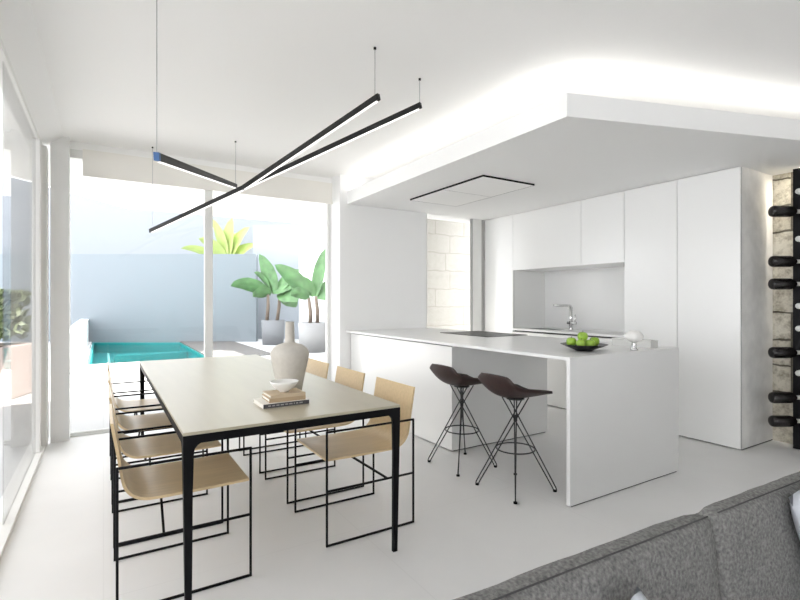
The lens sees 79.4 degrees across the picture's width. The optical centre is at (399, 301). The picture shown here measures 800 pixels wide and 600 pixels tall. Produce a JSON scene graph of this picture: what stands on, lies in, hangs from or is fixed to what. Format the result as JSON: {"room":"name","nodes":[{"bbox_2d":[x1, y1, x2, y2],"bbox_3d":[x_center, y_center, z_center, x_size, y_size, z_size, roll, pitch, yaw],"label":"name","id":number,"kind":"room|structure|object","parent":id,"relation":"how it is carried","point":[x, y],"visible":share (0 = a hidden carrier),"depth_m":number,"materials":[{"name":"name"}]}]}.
{"room":"dining room","nodes":[
{"label":"dining room","id":0,"kind":"room"},
{"bbox_2d":[0,0,62,150],"bbox_3d":[-0.868,-1.430,0.581,0.250,0.110,9.100,0,0,-32],"label":"wall","id":1,"kind":"structure","parent":0,"point":[18,30],"depth_m":2.90,"materials":[{"name":"white paint"}]},
{"bbox_2d":[0,36,48,558],"bbox_3d":[-0.856,-0.055,0.471,0.135,2.640,8.900,0,0,-32],"label":"window","id":2,"kind":"structure","parent":1,"relation":"in","point":[9,84],"depth_m":3.95,"materials":[{"name":"white metal"}]},
{"bbox_2d":[70,141,331,182],"bbox_3d":[-1.991,-1.450,5.174,2.670,0.070,0.100,0,0,-32],"label":"trim","id":3,"kind":"structure","parent":1,"relation":"attached to","point":[73,145],"depth_m":5.01,"materials":[{"name":"white paint"}]},
{"bbox_2d":[50,137,69,442],"bbox_3d":[-3.115,-0.110,4.424,0.140,2.750,0.200,0,0,-32],"label":"column","id":4,"kind":"structure","parent":0,"point":[59,148],"depth_m":4.34,"materials":[{"name":"white paint"}]},
{"bbox_2d":[0,174,310,253],"bbox_3d":[-16.183,-4.197,19.650,33.983,11.123,0.300,0,0,0],"label":"sky","id":5,"kind":"structure","parent":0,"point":[96,226],"depth_m":19.50,"materials":[{"name":"white"}]},
{"bbox_2d":[0,0,799,225],"bbox_3d":[-0.727,-1.595,2.517,9.400,0.220,12.650,0,0,-32],"label":"ceiling","id":6,"kind":"structure","parent":0,"point":[267,77],"depth_m":3.13,"materials":[{"name":"white paint"}]},
{"bbox_2d":[153,0,236,187],"bbox_3d":[-1.315,-1.060,3.336,0.023,0.850,2.373,0,0,-11],"label":"pendant light","id":7,"kind":"object","parent":6,"relation":"hanging from","point":[161,158],"visible":0.96,"depth_m":2.56,"materials":[{"name":"black metal"}]},
{"bbox_2d":[158,162,234,187],"bbox_3d":[-1.319,-0.846,3.354,0.012,0.414,2.301,0,0,-11],"label":"diffuser","id":8,"kind":"object","parent":7,"relation":"attached to","point":[182,166],"depth_m":2.95,"materials":[{"name":"white plastic"}]},
{"bbox_2d":[149,147,243,232],"bbox_3d":[-1.854,-1.067,4.341,1.277,0.815,0.022,0,0,30],"label":"pendant light","id":9,"kind":"object","parent":6,"relation":"hanging from","point":[237,190],"depth_m":4.35,"materials":[{"name":"black metal"}]},
{"bbox_2d":[241,47,380,189],"bbox_3d":[-0.664,-1.168,3.250,1.416,0.634,0.022,0,0,40],"label":"pendant light","id":10,"kind":"object","parent":6,"relation":"hanging from","point":[374,99],"visible":1,"depth_m":3.14,"materials":[{"name":"black metal"}]},
{"bbox_2d":[244,101,377,189],"bbox_3d":[-0.660,-1.009,3.247,1.370,0.315,0.012,0,0,40],"label":"diffuser","id":11,"kind":"object","parent":10,"relation":"attached to","point":[365,105],"depth_m":3.16,"materials":[{"name":"white plastic"}]},
{"bbox_2d":[249,78,421,187],"bbox_3d":[-0.545,-1.209,3.598,1.593,0.542,0.022,0,0,30],"label":"pendant light","id":12,"kind":"object","parent":6,"relation":"hanging from","point":[360,133],"depth_m":3.49,"materials":[{"name":"black metal"}]},
{"bbox_2d":[0,405,799,599],"bbox_3d":[1.611,1.325,2.001,5.960,0.120,9.320,0,0,-32],"label":"floor","id":13,"kind":"structure","parent":0,"point":[464,537],"depth_m":2.78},
{"bbox_2d":[107,362,172,455],"bbox_3d":[-2.024,0.879,3.867,0.560,0.771,0.486,0,0,-32],"label":"dining chair","id":14,"kind":"object","parent":13,"relation":"on","point":[119,403],"visible":0.4,"depth_m":3.80,"materials":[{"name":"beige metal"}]},
{"bbox_2d":[107,372,203,504],"bbox_3d":[-1.698,0.879,3.337,0.560,0.771,0.486,0,0,-32],"label":"dining chair","id":15,"kind":"object","parent":13,"relation":"on","point":[125,422],"visible":0.42,"depth_m":3.26,"materials":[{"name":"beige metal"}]},
{"bbox_2d":[108,385,222,547],"bbox_3d":[-1.372,0.879,2.807,0.560,0.771,0.486,0,0,-32],"label":"dining chair","id":16,"kind":"object","parent":13,"relation":"on","point":[160,445],"visible":0.55,"depth_m":2.74,"materials":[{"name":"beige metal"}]},
{"bbox_2d":[109,404,251,599],"bbox_3d":[-1.046,0.879,2.278,0.560,0.771,0.486,0,0,-32],"label":"dining chair","id":17,"kind":"object","parent":13,"relation":"on","point":[142,481],"visible":0.91,"depth_m":2.22,"materials":[{"name":"brown wood"}]},
{"bbox_2d":[140,355,399,599],"bbox_3d":[-1.135,0.894,3.320,1.010,0.742,2.695,0,0,-32],"label":"dining table","id":18,"kind":"object","parent":13,"relation":"on","point":[206,399],"visible":0.92,"depth_m":2.43,"materials":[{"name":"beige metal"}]},
{"bbox_2d":[253,398,308,408],"bbox_3d":[-0.611,0.513,2.476,0.235,0.020,0.177,0,0,-33],"label":"book","id":19,"kind":"object","parent":18,"relation":"on","point":[260,402],"visible":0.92,"depth_m":2.41,"materials":[{"name":"white paper"}]},
{"bbox_2d":[262,394,305,402],"bbox_3d":[-0.601,0.493,2.489,0.185,0.020,0.150,0,0,-30],"label":"book","id":20,"kind":"object","parent":19,"relation":"on","point":[264,397],"visible":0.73,"depth_m":2.42,"materials":[{"name":"white paper"}]},
{"bbox_2d":[263,388,305,398],"bbox_3d":[-0.600,0.475,2.490,0.180,0.016,0.148,0,0,-31],"label":"book","id":21,"kind":"object","parent":20,"relation":"on","point":[272,394],"visible":0.95,"depth_m":2.45,"materials":[{"name":"white paper"}]},
{"bbox_2d":[270,379,298,391],"bbox_3d":[-0.597,0.439,2.486,0.146,0.055,0.146,0,0,-32],"label":"bowl","id":22,"kind":"object","parent":21,"relation":"on","point":[282,385],"visible":1,"depth_m":2.45,"materials":[{"name":"white ceramic"}]},
{"bbox_2d":[270,321,308,389],"bbox_3d":[-0.635,0.321,2.779,0.220,0.405,0.220,0,0,-32],"label":"vase","id":23,"kind":"object","parent":18,"relation":"on","point":[289,359],"visible":0.85,"depth_m":2.71,"materials":[{"name":"grey ceramic"}]},
{"bbox_2d":[239,432,300,448],"bbox_3d":[-1.244,0.879,4.413,0.560,0.771,0.486,0,0,-32],"label":"dining chair","id":24,"kind":"object","parent":13,"relation":"on","point":[299,432],"visible":0.02,"depth_m":4.22,"materials":[{"name":"black metal"}]},
{"bbox_2d":[243,358,328,473],"bbox_3d":[-0.918,0.879,3.884,0.560,0.771,0.486,0,0,-32],"label":"dining chair","id":25,"kind":"object","parent":13,"relation":"on","point":[315,367],"visible":0.12,"depth_m":3.94,"materials":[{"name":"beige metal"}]},
{"bbox_2d":[265,366,364,503],"bbox_3d":[-0.593,0.879,3.354,0.560,0.771,0.486,0,0,-32],"label":"dining chair","id":26,"kind":"object","parent":13,"relation":"on","point":[354,379],"visible":0.36,"depth_m":3.35,"materials":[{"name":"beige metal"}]},
{"bbox_2d":[294,377,414,547],"bbox_3d":[-0.267,0.879,2.824,0.560,0.771,0.486,0,0,-32],"label":"dining chair","id":27,"kind":"object","parent":13,"relation":"on","point":[376,436],"visible":0.82,"depth_m":2.79,"materials":[{"name":"brown wood"}]},
{"bbox_2d":[351,333,546,450],"bbox_3d":[0.418,0.816,5.165,1.155,0.898,1.940,0,0,-32],"label":"base cabinet","id":28,"kind":"object","parent":13,"relation":"on","point":[407,362],"visible":0.63,"depth_m":4.37,"materials":[{"name":"white laminate"}]},
{"bbox_2d":[346,328,678,506],"bbox_3d":[0.720,0.805,4.622,1.210,0.920,3.190,0,0,-32],"label":"countertop","id":29,"kind":"structure","parent":28,"relation":"on","point":[622,403],"depth_m":3.26,"materials":[{"name":"white stone"}]},
{"bbox_2d":[440,331,524,336],"bbox_3d":[0.868,0.342,5.078,0.540,0.006,0.760,0,0,-32],"label":"induction hob","id":30,"kind":"object","parent":29,"relation":"in","point":[470,333],"visible":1,"depth_m":5.07,"materials":[{"name":"black glass"}]},
{"bbox_2d":[560,342,607,350],"bbox_3d":[1.288,0.322,3.373,0.316,0.046,0.316,0,0,-32],"label":"dish","id":31,"kind":"object","parent":29,"relation":"on","point":[575,347],"visible":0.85,"depth_m":3.29,"materials":[{"name":"black ceramic"}]},
{"bbox_2d":[566,336,575,344],"bbox_3d":[1.203,0.282,3.383,0.068,0.072,0.068,0,0,-32],"label":"apple","id":32,"kind":"object","parent":31,"relation":"on","point":[570,341],"visible":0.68,"depth_m":3.36,"materials":[{"name":"green food"}]},
{"bbox_2d":[576,338,585,345],"bbox_3d":[1.248,0.289,3.318,0.066,0.070,0.066,0,0,-32],"label":"apple","id":33,"kind":"object","parent":31,"relation":"on","point":[580,342],"visible":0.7,"depth_m":3.29,"materials":[{"name":"green food"}]},
{"bbox_2d":[577,332,587,340],"bbox_3d":[1.278,0.244,3.373,0.070,0.074,0.070,0,0,-32],"label":"apple","id":34,"kind":"object","parent":31,"relation":"in","point":[583,335],"visible":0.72,"depth_m":3.35,"materials":[{"name":"green food"}]},
{"bbox_2d":[586,338,594,345],"bbox_3d":[1.313,0.293,3.328,0.068,0.072,0.068,0,0,-32],"label":"apple","id":35,"kind":"object","parent":31,"relation":"on","point":[590,342],"visible":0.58,"depth_m":3.30,"materials":[{"name":"green food"}]},
{"bbox_2d":[589,336,599,345],"bbox_3d":[1.362,0.280,3.378,0.070,0.074,0.070,0,0,-32],"label":"apple","id":36,"kind":"object","parent":31,"relation":"on","point":[597,341],"visible":0.56,"depth_m":3.35,"materials":[{"name":"green food"}]},
{"bbox_2d":[611,337,657,347],"bbox_3d":[1.790,0.317,3.684,0.094,0.056,0.324,0,0,-32],"label":"box","id":37,"kind":"object","parent":29,"relation":"on","point":[645,343],"visible":0.89,"depth_m":3.61,"materials":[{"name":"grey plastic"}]},
{"bbox_2d":[625,330,643,350],"bbox_3d":[1.644,0.275,3.387,0.120,0.140,0.120,0,0,-32],"label":"globe ornament","id":38,"kind":"object","parent":29,"relation":"on","point":[633,336],"visible":1,"depth_m":3.35,"materials":[{"name":"white ceramic"}]},
{"bbox_2d":[428,363,496,476],"bbox_3d":[0.473,0.872,3.731,0.406,0.786,0.388,0,0,-32],"label":"bar stool","id":39,"kind":"object","parent":13,"relation":"on","point":[446,374],"visible":0.95,"depth_m":3.67,"materials":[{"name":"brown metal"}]},
{"bbox_2d":[485,215,544,332],"bbox_3d":[1.599,0.061,6.728,0.605,2.408,0.544,0,0,-32],"label":"tall cabinet","id":40,"kind":"object","parent":13,"relation":"on","point":[513,299],"visible":0.52,"depth_m":6.52,"materials":[{"name":"white paint"}]},
{"bbox_2d":[475,372,556,503],"bbox_3d":[0.775,0.872,3.259,0.406,0.786,0.388,0,0,-32],"label":"bar stool","id":41,"kind":"object","parent":13,"relation":"on","point":[502,386],"visible":1,"depth_m":3.19,"materials":[{"name":"brown plastic"}]},
{"bbox_2d":[513,331,611,408],"bbox_3d":[2.159,0.832,5.819,0.605,0.866,1.588,0,0,-32],"label":"base cabinet","id":42,"kind":"object","parent":13,"relation":"on","point":[556,369],"visible":0.25,"depth_m":5.73,"materials":[{"name":"white paint"}]},
{"bbox_2d":[513,327,623,337],"bbox_3d":[2.157,0.377,5.818,0.609,0.044,1.589,0,0,-32],"label":"countertop","id":43,"kind":"structure","parent":42,"relation":"on","point":[545,330],"depth_m":5.71,"materials":[{"name":"white stone"}]},
{"bbox_2d":[553,304,576,329],"bbox_3d":[2.033,0.196,5.927,0.283,0.319,0.127,0,0,-29],"label":"tap","id":44,"kind":"object","parent":43,"relation":"on","point":[570,322],"visible":1,"depth_m":5.97,"materials":[{"name":"silver metal"}]},
{"bbox_2d":[453,471,799,599],"bbox_3d":[0.809,0.888,0.760,2.700,0.754,1.094,0,0,-29],"label":"sofa","id":45,"kind":"object","parent":13,"relation":"on","point":[745,545],"visible":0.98,"depth_m":1.10,"materials":[{"name":"grey fabric"}]},
{"bbox_2d":[453,514,720,599],"bbox_3d":[0.129,0.687,0.808,1.422,0.348,0.106,0,0,-29],"label":"cushion","id":46,"kind":"object","parent":45,"relation":"on","point":[679,558],"depth_m":1.00,"materials":[{"name":"grey fabric"}]},
{"bbox_2d":[631,586,646,599],"bbox_3d":[0.432,0.665,0.853,0.311,0.310,0.072,0,0,-37],"label":"throw pillow","id":47,"kind":"object","parent":45,"relation":"on","point":[639,595],"visible":1,"depth_m":0.86,"materials":[{"name":"white fabric"}]},
{"bbox_2d":[698,471,799,599],"bbox_3d":[1.247,0.687,1.437,1.133,0.348,0.107,0,0,-29],"label":"cushion","id":48,"kind":"object","parent":45,"relation":"on","point":[757,542],"depth_m":1.22,"materials":[{"name":"grey fabric"}]},
{"bbox_2d":[788,490,799,539],"bbox_3d":[1.232,0.655,1.327,0.458,0.392,0.155,0,0,-32],"label":"throw pillow","id":49,"kind":"object","parent":45,"relation":"on","point":[794,499],"visible":1,"depth_m":1.26,"materials":[{"name":"white fabric"}]},
{"bbox_2d":[624,180,676,346],"bbox_3d":[2.716,0.061,4.912,0.605,2.408,0.538,0,0,-32],"label":"tall cabinet","id":50,"kind":"object","parent":13,"relation":"on","point":[650,212],"visible":0.5,"depth_m":4.73,"materials":[{"name":"white paint"}]},
{"bbox_2d":[677,166,772,449],"bbox_3d":[2.997,0.061,4.456,0.605,2.408,0.529,0,0,-32],"label":"tall cabinet","id":51,"kind":"object","parent":13,"relation":"on","point":[725,226],"visible":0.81,"depth_m":4.25,"materials":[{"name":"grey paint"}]},
{"bbox_2d":[793,168,799,449],"bbox_3d":[3.572,0.065,3.788,0.126,2.400,0.810,0,0,-32],"label":"wine rack","id":52,"kind":"object","parent":13,"relation":"on","point":[796,172],"visible":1,"depth_m":4.12,"materials":[{"name":"black metal"}]},
{"bbox_2d":[768,415,799,426],"bbox_3d":[3.267,1.008,4.054,0.302,0.096,0.096,0,0,-1],"label":"wine bottle","id":53,"kind":"object","parent":52,"relation":"in","point":[774,420],"visible":1,"depth_m":4.02,"materials":[{"name":"black glass"}]},
{"bbox_2d":[768,278,799,289],"bbox_3d":[3.267,-0.145,4.054,0.302,0.096,0.096,0,0,-1],"label":"wine bottle","id":54,"kind":"object","parent":52,"relation":"in","point":[775,283],"visible":1,"depth_m":4.02,"materials":[{"name":"black glass"}]},
{"bbox_2d":[768,392,799,402],"bbox_3d":[3.267,0.810,4.054,0.302,0.096,0.096,0,0,-1],"label":"wine bottle","id":55,"kind":"object","parent":52,"relation":"in","point":[773,397],"visible":1,"depth_m":4.02,"materials":[{"name":"black glass"}]},
{"bbox_2d":[768,206,799,216],"bbox_3d":[3.267,-0.755,4.054,0.302,0.096,0.096,0,0,-1],"label":"wine bottle","id":56,"kind":"object","parent":52,"relation":"in","point":[773,211],"visible":1,"depth_m":4.02,"materials":[{"name":"black glass"}]},
{"bbox_2d":[768,256,799,266],"bbox_3d":[3.267,-0.334,4.054,0.302,0.096,0.096,0,0,-1],"label":"wine bottle","id":57,"kind":"object","parent":52,"relation":"in","point":[773,261],"visible":1,"depth_m":4.02,"materials":[{"name":"black glass"}]},
{"bbox_2d":[768,347,799,357],"bbox_3d":[3.267,0.432,4.054,0.302,0.096,0.096,0,0,-1],"label":"wine bottle","id":58,"kind":"object","parent":52,"relation":"in","point":[773,352],"visible":1,"depth_m":4.02,"materials":[{"name":"black glass"}]},
{"bbox_2d":[331,174,478,381],"bbox_3d":[0.508,-0.110,6.570,3.050,2.750,0.340,0,0,-32],"label":"wall","id":59,"kind":"structure","parent":0,"point":[378,255],"depth_m":5.84,"materials":[{"name":"white paint"}]},
{"bbox_2d":[70,149,330,436],"bbox_3d":[-1.972,-0.075,5.195,2.615,2.680,0.085,0,0,-32],"label":"window","id":60,"kind":"structure","parent":59,"relation":"in","point":[75,154],"depth_m":5.13,"materials":[{"name":"white metal"}]},
{"bbox_2d":[83,149,331,203],"bbox_3d":[-1.882,-1.290,5.135,2.505,0.250,0.020,0,0,-32],"label":"roller blind","id":61,"kind":"object","parent":60,"relation":"attached to","point":[97,164],"visible":0.93,"depth_m":4.97,"materials":[{"name":"white fabric"}]},
{"bbox_2d":[426,214,484,330],"bbox_3d":[0.976,0.060,6.782,1.630,2.410,0.170,0,0,-32],"label":"window","id":62,"kind":"structure","parent":59,"relation":"in","point":[477,227],"depth_m":6.74,"materials":[{"name":"white"}]},
{"bbox_2d":[347,93,799,219],"bbox_3d":[1.609,-1.223,4.679,2.755,0.168,4.055,0,0,-32],"label":"ceiling","id":63,"kind":"structure","parent":0,"point":[573,147],"depth_m":3.81,"materials":[{"name":"white paint"}]},
{"bbox_2d":[410,175,534,205],"bbox_3d":[0.713,-1.137,5.053,0.660,0.016,1.220,0,0,-32],"label":"range hood","id":64,"kind":"object","parent":63,"relation":"attached to","point":[481,187],"visible":1,"depth_m":4.91,"materials":[{"name":"white metal"}]},
{"bbox_2d":[773,172,792,443],"bbox_3d":[3.002,-0.110,5.234,0.200,2.750,4.570,0,0,-32],"label":"wall","id":65,"kind":"structure","parent":0,"point":[782,183],"depth_m":4.33,"materials":[{"name":"stone"}]},
{"bbox_2d":[513,200,609,271],"bbox_3d":[2.020,-0.774,6.044,0.605,0.738,1.059,0,0,-32],"label":"upper cabinet","id":66,"kind":"object","parent":65,"relation":"attached to","point":[547,239],"visible":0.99,"depth_m":5.84,"materials":[{"name":"white paint"}]},
{"bbox_2d":[545,267,623,331],"bbox_3d":[2.420,-0.025,5.979,0.012,0.760,1.589,0,0,-32],"label":"backsplash","id":67,"kind":"structure","parent":65,"relation":"attached to","point":[596,296],"depth_m":6.07,"materials":[{"name":"white"}]},
{"bbox_2d":[581,191,623,266],"bbox_3d":[2.436,-0.774,5.367,0.605,0.738,0.528,0,0,-32],"label":"upper cabinet","id":68,"kind":"object","parent":65,"relation":"attached to","point":[602,217],"visible":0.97,"depth_m":5.20,"materials":[{"name":"white paint"}]},
{"label":"outside","id":69,"kind":"structure","parent":0,"visible":0},
{"bbox_2d":[0,339,324,498],"bbox_3d":[-4.192,1.331,6.814,18.000,0.108,28.000,0,0,-32],"label":"terrace","id":70,"kind":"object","parent":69,"point":[89,397],"visible":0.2,"depth_m":5.90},
{"bbox_2d":[0,342,31,402],"bbox_3d":[-5.175,0.922,5.074,0.750,0.710,3.200,0,0,-11],"label":"planter box","id":71,"kind":"object","parent":70,"relation":"on","point":[15,357],"visible":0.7,"depth_m":6.31,"materials":[{"name":"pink concrete"}]},
{"bbox_2d":[0,287,31,341],"bbox_3d":[-5.159,0.145,5.112,0.778,0.791,3.200,0,0,-11],"label":"hedge","id":72,"kind":"object","parent":71,"relation":"in","point":[11,318],"visible":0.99,"depth_m":6.40,"materials":[{"name":"green plant"}]},
{"bbox_2d":[70,319,88,373],"bbox_3d":[-7.875,0.965,11.827,0.220,0.800,8.000,0,0,-32],"label":"wall","id":73,"kind":"structure","parent":70,"relation":"on","point":[79,331],"depth_m":9.44,"materials":[{"name":"white paint"}]},
{"bbox_2d":[0,254,257,342],"bbox_3d":[-13.781,-0.062,15.300,18.480,2.854,0.200,0,0,0],"label":"wall","id":74,"kind":"structure","parent":70,"relation":"on","point":[123,297],"depth_m":15.20,"materials":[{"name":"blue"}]},
{"bbox_2d":[81,342,203,367],"bbox_3d":[-6.877,1.468,12.805,2.445,0.435,6.860,0,0,-32],"label":"swimming pool","id":75,"kind":"object","parent":70,"relation":"in","point":[114,353],"visible":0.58,"depth_m":13.83,"materials":[{"name":"teal liquid"}]},
{"bbox_2d":[181,218,252,253],"bbox_3d":[-6.521,-0.814,17.375,2.794,4.370,1.045,0,0,7],"label":"tree","id":76,"kind":"object","parent":70,"relation":"on","point":[228,242],"visible":0.4,"depth_m":17.18,"materials":[{"name":"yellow plant"}]},
{"bbox_2d":[231,254,298,344],"bbox_3d":[-3.932,-0.057,14.224,1.986,2.668,0.714,0,0,-2],"label":"banana plant","id":77,"kind":"object","parent":70,"relation":"on","point":[272,330],"visible":0.95,"depth_m":14.14,"materials":[{"name":"green plant"}]},
{"bbox_2d":[253,225,324,338],"bbox_3d":[-1.471,-0.606,16.425,7.000,3.942,0.250,0,0,0],"label":"wall","id":78,"kind":"structure","parent":70,"relation":"on","point":[280,244],"depth_m":16.30,"materials":[{"name":"white paint"}]},
{"bbox_2d":[275,249,324,352],"bbox_3d":[-2.255,-0.036,12.251,1.790,2.625,0.770,0,0,7],"label":"banana plant","id":79,"kind":"object","parent":70,"relation":"on","point":[311,334],"visible":0.84,"depth_m":12.19,"materials":[{"name":"green plant"}]},
{"bbox_2d":[299,250,324,321],"bbox_3d":[-1.104,-0.075,12.529,0.250,2.880,8.100,0,0,-32],"label":"wall","id":80,"kind":"structure","parent":70,"relation":"on","point":[307,262],"depth_m":15.11,"materials":[{"name":"white paint"}]},
{"bbox_2d":[427,219,469,330],"bbox_3d":[0.566,-0.058,8.097,2.950,2.845,0.300,0,0,-32],"label":"stone wall","id":81,"kind":"structure","parent":70,"relation":"on","point":[448,242],"depth_m":8.06,"materials":[{"name":"white stone"}]},
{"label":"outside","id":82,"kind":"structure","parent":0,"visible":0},
{"bbox_2d":[180,341,269,356],"bbox_3d":[-6.361,1.325,15.635,1.450,0.120,10.700,0,0,-32],"label":"pool deck","id":83,"kind":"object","parent":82,"point":[220,348],"visible":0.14,"depth_m":12.89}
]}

